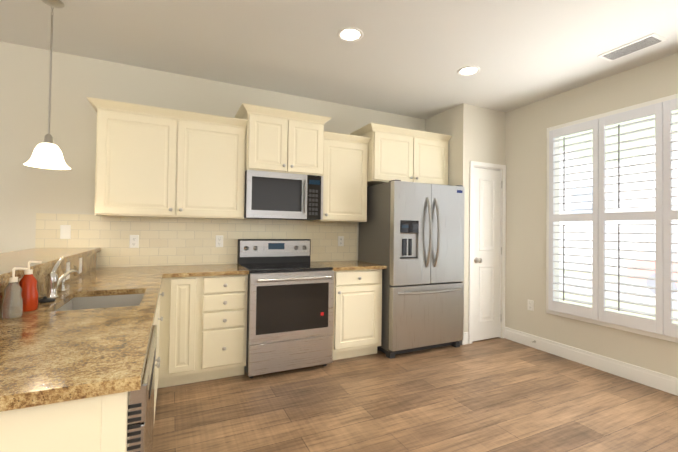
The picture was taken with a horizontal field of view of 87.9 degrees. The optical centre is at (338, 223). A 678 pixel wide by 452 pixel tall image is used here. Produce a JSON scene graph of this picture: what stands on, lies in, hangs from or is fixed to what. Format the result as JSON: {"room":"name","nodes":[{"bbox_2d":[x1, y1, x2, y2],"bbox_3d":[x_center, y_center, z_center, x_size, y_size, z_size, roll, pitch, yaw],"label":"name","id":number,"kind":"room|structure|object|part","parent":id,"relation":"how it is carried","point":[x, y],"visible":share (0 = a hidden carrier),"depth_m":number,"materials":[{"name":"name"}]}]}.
{"room":"kitchen","nodes":[
{"label":"kitchen","id":0,"kind":"room"},
{"bbox_2d":[0,247,100,316],"bbox_3d":[-1.693,0.731,1.707,0.450,1.088,2.779,1,-1,-25],"label":"wall","id":1,"kind":"structure","parent":0,"point":[49,258],"depth_m":2.04,"materials":[{"name":"beige paint"}]},
{"bbox_2d":[66,262,69,279],"bbox_3d":[-1.700,0.289,2.209,0.007,0.116,0.072,1,-1,-25],"label":"electrical outlet","id":2,"kind":"object","parent":1,"relation":"attached to","point":[68,268],"visible":0.6,"depth_m":2.20,"materials":[{"name":"white plastic"}]},
{"bbox_2d":[79,258,81,273],"bbox_3d":[-1.843,0.292,2.511,0.007,0.116,0.072,1,-1,-25],"label":"electrical outlet","id":3,"kind":"object","parent":1,"relation":"attached to","point":[80,265],"visible":0.92,"depth_m":2.50,"materials":[{"name":"white plastic"}]},
{"bbox_2d":[0,41,424,260],"bbox_3d":[-1.465,-0.058,3.428,7.240,2.730,0.120,1,-1,-25],"label":"wall","id":4,"kind":"structure","parent":0,"point":[27,193],"depth_m":2.99,"materials":[{"name":"beige paint"}]},
{"bbox_2d":[94,98,246,219],"bbox_3d":[-1.465,-0.508,3.170,1.162,0.900,0.351,1,-1,-25],"label":"upper cabinet","id":5,"kind":"object","parent":4,"relation":"attached to","point":[156,162],"depth_m":2.98,"materials":[{"name":"beige wood"}]},
{"bbox_2d":[35,213,356,266],"bbox_3d":[-1.137,0.180,3.511,2.975,0.477,0.006,1,-1,-25],"label":"tile backsplash","id":6,"kind":"structure","parent":4,"relation":"attached to","point":[175,241],"depth_m":3.33,"materials":[{"name":"beige tile"}]},
{"bbox_2d":[60,225,70,238],"bbox_3d":[-2.297,0.067,2.954,0.072,0.116,0.011,1,-1,-25],"label":"light switch","id":7,"kind":"object","parent":6,"relation":"attached to","point":[65,231],"visible":1,"depth_m":2.95,"materials":[{"name":"white plastic"}]},
{"bbox_2d":[129,235,138,247],"bbox_3d":[-1.845,0.157,3.169,0.072,0.116,0.007,1,-1,-25],"label":"electrical outlet","id":8,"kind":"object","parent":6,"relation":"attached to","point":[134,241],"visible":1,"depth_m":3.17,"materials":[{"name":"white plastic"}]},
{"bbox_2d":[216,235,222,246],"bbox_3d":[-1.183,0.172,3.482,0.072,0.116,0.007,1,-1,-25],"label":"electrical outlet","id":9,"kind":"object","parent":6,"relation":"attached to","point":[219,240],"visible":1,"depth_m":3.48,"materials":[{"name":"white plastic"}]},
{"bbox_2d":[338,236,343,245],"bbox_3d":[0.022,0.199,4.051,0.072,0.116,0.007,1,-1,-25],"label":"electrical outlet","id":10,"kind":"object","parent":6,"relation":"attached to","point":[340,240],"visible":1,"depth_m":4.05,"materials":[{"name":"white plastic"}]},
{"bbox_2d":[239,105,326,176],"bbox_3d":[-0.578,-0.780,3.563,0.762,0.578,0.405,1,-1,-25],"label":"upper cabinet","id":11,"kind":"object","parent":4,"relation":"attached to","point":[278,140],"depth_m":3.37,"materials":[{"name":"beige wood"}]},
{"bbox_2d":[244,170,322,219],"bbox_3d":[-0.576,-0.267,3.535,0.756,0.439,0.435,1,-1,-25],"label":"microwave","id":12,"kind":"object","parent":11,"relation":"attached to","point":[279,195],"visible":0.94,"depth_m":3.37,"materials":[{"name":"grey metal"}]},
{"bbox_3d":[-0.330,-0.267,3.434,0.021,0.316,0.043,1,-1,-25],"label":"handle","id":13,"kind":"part","parent":12,"relation":"part of","materials":[{"name":"silver metal"}]},
{"bbox_2d":[309,133,370,221],"bbox_3d":[-0.002,-0.475,3.862,0.544,0.900,0.351,1,-1,-25],"label":"upper cabinet","id":14,"kind":"object","parent":4,"relation":"attached to","point":[345,184],"depth_m":3.71,"materials":[{"name":"beige wood"}]},
{"bbox_3d":[0.068,-0.449,3.712,0.520,0.821,0.020,1,-1,-25],"label":"door","id":15,"kind":"part","parent":14,"relation":"part of","materials":[{"name":"beige wood"}]},
{"bbox_2d":[351,125,450,185],"bbox_3d":[0.742,-0.745,4.162,1.042,0.590,0.450,1,-1,-25],"label":"upper cabinet","id":16,"kind":"object","parent":4,"relation":"attached to","point":[393,153],"depth_m":3.91,"materials":[{"name":"beige wood"}]},
{"bbox_2d":[0,0,677,118],"bbox_3d":[0.055,-1.506,0.279,7.240,0.100,7.140,1,-1,-25],"label":"ceiling","id":17,"kind":"structure","parent":0,"point":[410,58],"depth_m":2.74,"materials":[{"name":"white paint"}]},
{"bbox_2d":[24,0,70,169],"bbox_3d":[-1.873,-0.909,2.282,0.236,1.078,0.236,1,-1,-25],"label":"pendant light","id":18,"kind":"object","parent":17,"relation":"hanging from","point":[47,153],"visible":0.98,"depth_m":2.27,"materials":[{"name":"white glass"}]},
{"bbox_3d":[-1.879,-0.445,2.274,0.236,0.148,0.236,1,-1,-25],"label":"lamp shade","id":19,"kind":"part","parent":18,"relation":"part of","materials":[{"name":"white glass"}]},
{"bbox_2d":[337,27,362,41],"bbox_3d":[0.085,-1.411,2.630,0.196,0.007,0.196,1,-1,-25],"label":"recessed light","id":20,"kind":"object","parent":17,"relation":"in","point":[349,34],"visible":1,"depth_m":2.62,"materials":[{"name":"white"}]},
{"bbox_2d":[457,66,479,75],"bbox_3d":[1.177,-1.387,3.193,0.196,0.007,0.196,1,-1,-25],"label":"recessed light","id":21,"kind":"object","parent":17,"relation":"in","point":[468,70],"visible":1,"depth_m":3.19,"materials":[{"name":"white"}]},
{"bbox_2d":[597,33,666,60],"bbox_3d":[2.287,-1.378,2.760,0.190,0.009,0.380,1,-1,-25],"label":"ceiling vent","id":22,"kind":"object","parent":17,"relation":"in","point":[652,39],"visible":1,"depth_m":2.74,"materials":[{"name":"white metal"}]},
{"bbox_2d":[153,337,677,451],"bbox_3d":[0.015,1.323,0.231,7.240,0.100,7.140,1,-1,-25],"label":"floor","id":23,"kind":"structure","parent":0,"point":[497,394],"depth_m":2.52,"materials":[{"name":"brown wood"}]},
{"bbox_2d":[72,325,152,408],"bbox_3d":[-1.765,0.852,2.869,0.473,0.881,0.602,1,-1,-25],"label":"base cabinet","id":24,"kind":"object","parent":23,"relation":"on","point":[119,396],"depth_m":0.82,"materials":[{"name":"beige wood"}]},
{"bbox_2d":[127,325,156,451],"bbox_3d":[-0.847,0.836,1.041,0.511,0.877,0.604,1,-1,-25],"label":"dishwasher","id":25,"kind":"object","parent":23,"relation":"on","point":[140,424],"visible":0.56,"depth_m":0.88,"materials":[{"name":"grey metal"}]},
{"bbox_3d":[-0.644,0.832,1.137,0.053,0.655,0.603,1,-1,-25],"label":"door","id":26,"kind":"part","parent":25,"relation":"part of","materials":[{"name":"silver metal"}]},
{"bbox_2d":[154,277,203,396],"bbox_3d":[-1.391,0.860,3.033,0.303,0.883,0.624,1,-1,-25],"label":"base cabinet","id":27,"kind":"object","parent":23,"relation":"on","point":[177,359],"depth_m":2.76,"materials":[{"name":"beige wood"}]},
{"bbox_2d":[0,273,163,412],"bbox_3d":[-1.157,0.383,1.644,0.550,0.035,2.050,1,-1,-25],"label":"countertop","id":28,"kind":"structure","parent":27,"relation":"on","point":[49,355],"depth_m":1.03,"materials":[{"name":"brown stone"}]},
{"bbox_2d":[1,267,27,318],"bbox_3d":[-1.251,0.263,1.357,0.071,0.192,0.060,1,-1,-25],"label":"clear soap bottle","id":29,"kind":"object","parent":28,"relation":"on","point":[12,304],"visible":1,"depth_m":1.34,"materials":[{"name":"beige"}]},
{"bbox_2d":[19,261,41,311],"bbox_3d":[-1.297,0.257,1.474,0.075,0.207,0.068,1,-1,-25],"label":"soap bottle","id":30,"kind":"object","parent":28,"relation":"on","point":[28,286],"visible":0.9,"depth_m":1.46,"materials":[{"name":"orange"}]},
{"bbox_2d":[38,296,55,302],"bbox_3d":[-1.376,0.350,1.646,0.079,0.023,0.080,1,-1,-25],"label":"stopper","id":31,"kind":"object","parent":28,"relation":"on","point":[44,299],"visible":0.83,"depth_m":1.63,"materials":[{"name":"black plastic"}]},
{"bbox_2d":[44,257,79,296],"bbox_3d":[-1.448,0.269,1.842,0.087,0.191,0.268,1,-1,-25],"label":"faucet","id":32,"kind":"object","parent":28,"relation":"on","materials":[{"name":"silver metal"}]},
{"bbox_2d":[56,293,143,308],"bbox_3d":[-1.175,0.494,1.740,0.383,0.209,0.564,1,-1,-25],"label":"sink","id":33,"kind":"object","parent":28,"relation":"in","point":[82,300],"depth_m":1.95,"materials":[{"name":"grey metal"}]},
{"bbox_2d":[80,265,247,276],"bbox_3d":[-1.440,0.401,3.003,1.201,0.032,0.648,1,-1,-25],"label":"countertop","id":34,"kind":"structure","parent":27,"relation":"on","point":[169,270],"depth_m":2.91,"materials":[{"name":"brown stone"}]},
{"bbox_2d":[200,273,248,381],"bbox_3d":[-1.081,0.866,3.179,0.382,0.883,0.624,1,-1,-25],"label":"base cabinet","id":35,"kind":"object","parent":23,"relation":"on","point":[223,300],"depth_m":2.90,"materials":[{"name":"beige wood"}]},
{"bbox_2d":[237,239,333,377],"bbox_3d":[-0.527,0.737,3.360,0.760,1.165,0.729,1,-1,-25],"label":"range","id":36,"kind":"object","parent":23,"relation":"on","point":[290,297],"visible":0.98,"depth_m":3.10,"materials":[{"name":"grey metal"}]},
{"bbox_2d":[238,262,332,271],"bbox_3d":[-0.524,0.406,3.369,0.760,0.016,0.593,1,-1,-25],"label":"cooktop","id":37,"kind":"object","parent":36,"relation":"in","point":[251,266],"depth_m":3.25,"materials":[{"name":"black glass"}]},
{"bbox_3d":[-0.407,1.144,3.088,0.760,0.254,0.034,1,-1,-25],"label":"drawer","id":38,"kind":"part","parent":36,"relation":"part of","materials":[{"name":"silver metal"}]},
{"bbox_3d":[-0.401,0.717,3.095,0.760,0.588,0.035,1,-1,-25],"label":"door frame","id":39,"kind":"part","parent":36,"relation":"part of","materials":[{"name":"silver metal"}]},
{"bbox_3d":[-0.379,0.478,3.059,0.660,0.026,0.053,1,-1,-25],"label":"door handle","id":40,"kind":"part","parent":36,"relation":"part of","materials":[{"name":"silver metal"}]},
{"bbox_2d":[333,269,381,359],"bbox_3d":[0.050,0.891,3.714,0.579,0.883,0.624,1,-1,-25],"label":"base cabinet","id":41,"kind":"object","parent":23,"relation":"on","point":[357,307],"depth_m":3.44,"materials":[{"name":"beige wood"}]},
{"bbox_2d":[313,261,386,272],"bbox_3d":[0.070,0.434,3.716,0.602,0.032,0.648,1,-1,-25],"label":"countertop","id":42,"kind":"structure","parent":41,"relation":"on","point":[338,266],"depth_m":3.54,"materials":[{"name":"brown stone"}]},
{"bbox_2d":[358,180,464,358],"bbox_3d":[0.812,0.459,3.951,0.925,1.777,0.810,1,-1,-25],"label":"refrigerator","id":43,"kind":"object","parent":23,"relation":"on","point":[411,236],"visible":1,"depth_m":3.63,"materials":[{"name":"grey metal"}]},
{"bbox_3d":[0.733,0.096,3.592,0.460,1.041,0.070,1,-1,-25],"label":"door","id":44,"kind":"part","parent":43,"relation":"part of","materials":[{"name":"silver metal"}]},
{"bbox_3d":[0.931,0.947,3.676,0.925,0.627,0.070,1,-1,-25],"label":"freezer drawer","id":45,"kind":"part","parent":43,"relation":"part of","materials":[{"name":"silver metal"}]},
{"bbox_3d":[1.153,0.105,3.790,0.460,1.041,0.070,1,-1,-25],"label":"door","id":46,"kind":"part","parent":43,"relation":"part of","materials":[{"name":"silver metal"}]},
{"bbox_2d":[425,106,456,185],"bbox_3d":[1.277,-0.004,4.341,0.100,2.730,0.569,1,-1,-25],"label":"wall","id":47,"kind":"structure","parent":0,"point":[444,122],"depth_m":4.18,"materials":[{"name":"beige paint"}]},
{"bbox_2d":[456,103,505,337],"bbox_3d":[1.681,-0.001,4.163,0.679,2.730,0.100,1,-1,-25],"label":"wall","id":48,"kind":"structure","parent":0,"point":[480,134],"depth_m":4.06,"materials":[{"name":"beige paint"}]},
{"bbox_2d":[459,332,468,344],"bbox_3d":[1.272,1.292,4.262,0.104,0.135,0.682,1,-1,-25],"label":"baseboard","id":49,"kind":"structure","parent":48,"relation":"attached to","point":[464,341],"depth_m":3.96,"materials":[{"name":"white wood"}]},
{"bbox_2d":[472,168,500,340],"bbox_3d":[1.732,0.351,4.158,0.456,2.002,0.035,1,-1,-25],"label":"pantry door","id":50,"kind":"structure","parent":48,"relation":"in","point":[485,330],"depth_m":4.14,"materials":[{"name":"white wood"}]},
{"bbox_2d":[468,161,505,343],"bbox_3d":[1.724,0.324,4.171,0.580,2.080,0.116,1,-1,-25],"label":"door frame","id":51,"kind":"structure","parent":48,"relation":"attached to","point":[475,164],"depth_m":4.20,"materials":[{"name":"white wood"}]},
{"bbox_2d":[505,53,677,377],"bbox_3d":[3.253,-0.021,1.776,0.120,2.730,6.900,1,-1,-25],"label":"wall","id":52,"kind":"structure","parent":0,"point":[527,126],"depth_m":3.80,"materials":[{"name":"beige paint"}]},
{"bbox_2d":[528,300,533,310],"bbox_3d":[2.141,0.908,3.935,0.007,0.116,0.072,1,-1,-25],"label":"electrical outlet","id":53,"kind":"object","parent":52,"relation":"attached to","point":[531,305],"visible":1,"depth_m":3.92,"materials":[{"name":"white plastic"}]},
{"bbox_2d":[504,327,677,395],"bbox_3d":[3.316,1.272,1.420,0.018,0.135,6.229,1,-1,-25],"label":"baseboard","id":54,"kind":"structure","parent":52,"relation":"attached to","point":[656,380],"depth_m":3.27,"materials":[{"name":"white wood"}]},
{"bbox_2d":[546,94,677,342],"bbox_3d":[2.715,-0.049,2.893,0.140,1.980,2.010,1,-1,-25],"label":"window","id":55,"kind":"structure","parent":52,"relation":"in","point":[610,325],"depth_m":3.72,"materials":[{"name":"white wood"}]},
{"bbox_2d":[548,98,677,337],"bbox_3d":[2.623,-0.051,2.850,0.103,1.890,1.916,1,-1,-25],"label":"window shutters","id":56,"kind":"object","parent":55,"relation":"attached to","point":[663,215],"visible":0.96,"depth_m":3.12,"materials":[{"name":"white wood"}]},
{"label":"outside","id":57,"kind":"structure","parent":0,"visible":0},
{"bbox_2d":[559,270,677,323],"bbox_3d":[8.780,1.961,5.474,12.650,0.050,36.900,1,-1,-25],"label":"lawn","id":58,"kind":"structure","parent":57,"point":[622,304],"depth_m":8.58,"materials":[{"name":"white"}]},
{"bbox_2d":[559,273,677,307],"bbox_3d":[11.108,1.984,6.574,4.500,0.004,36.900,1,-1,-25],"label":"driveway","id":59,"kind":"structure","parent":58,"relation":"on","point":[639,290],"depth_m":10.86,"materials":[{"name":"white"}]},
{"bbox_2d":[646,273,677,294],"bbox_3d":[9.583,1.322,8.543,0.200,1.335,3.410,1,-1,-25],"label":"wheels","id":60,"kind":"object","parent":59,"relation":"on","point":[650,282],"visible":0.31,"depth_m":9.88,"materials":[{"name":"white"}]},
{"bbox_2d":[559,135,677,274],"bbox_3d":[14.597,-1.836,8.264,0.100,8.100,36.900,1,-1,-25],"label":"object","id":61,"kind":"object","parent":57,"point":[633,203],"depth_m":14.41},
{"bbox_2d":[568,184,592,221],"bbox_3d":[10.907,-0.932,15.830,0.029,1.630,9.530,1,-1,-25],"label":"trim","id":62,"kind":"structure","parent":61,"relation":"attached to","point":[569,200],"depth_m":16.25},
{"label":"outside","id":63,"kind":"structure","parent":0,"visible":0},
{"bbox_2d":[571,187,677,287],"bbox_3d":[9.689,0.040,13.307,4.370,3.515,12.850,1,-1,-25],"label":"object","id":64,"kind":"structure","parent":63,"point":[640,264],"depth_m":10.45,"materials":[{"name":"white"}]},
{"bbox_3d":[10.926,-0.932,15.838,0.010,1.450,9.350,1,-1,-25],"label":"neighbour glass","id":65,"kind":"part","parent":64,"relation":"part of","materials":[{"name":"glass"}]},
{"bbox_2d":[560,110,677,164],"bbox_3d":[8.514,-3.402,9.387,2.663,3.300,7.700,1,-1,-25],"label":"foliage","id":66,"kind":"object","parent":64,"relation":"attached to","point":[634,144],"visible":0.25,"depth_m":9.68,"materials":[{"name":"white"}]}
]}

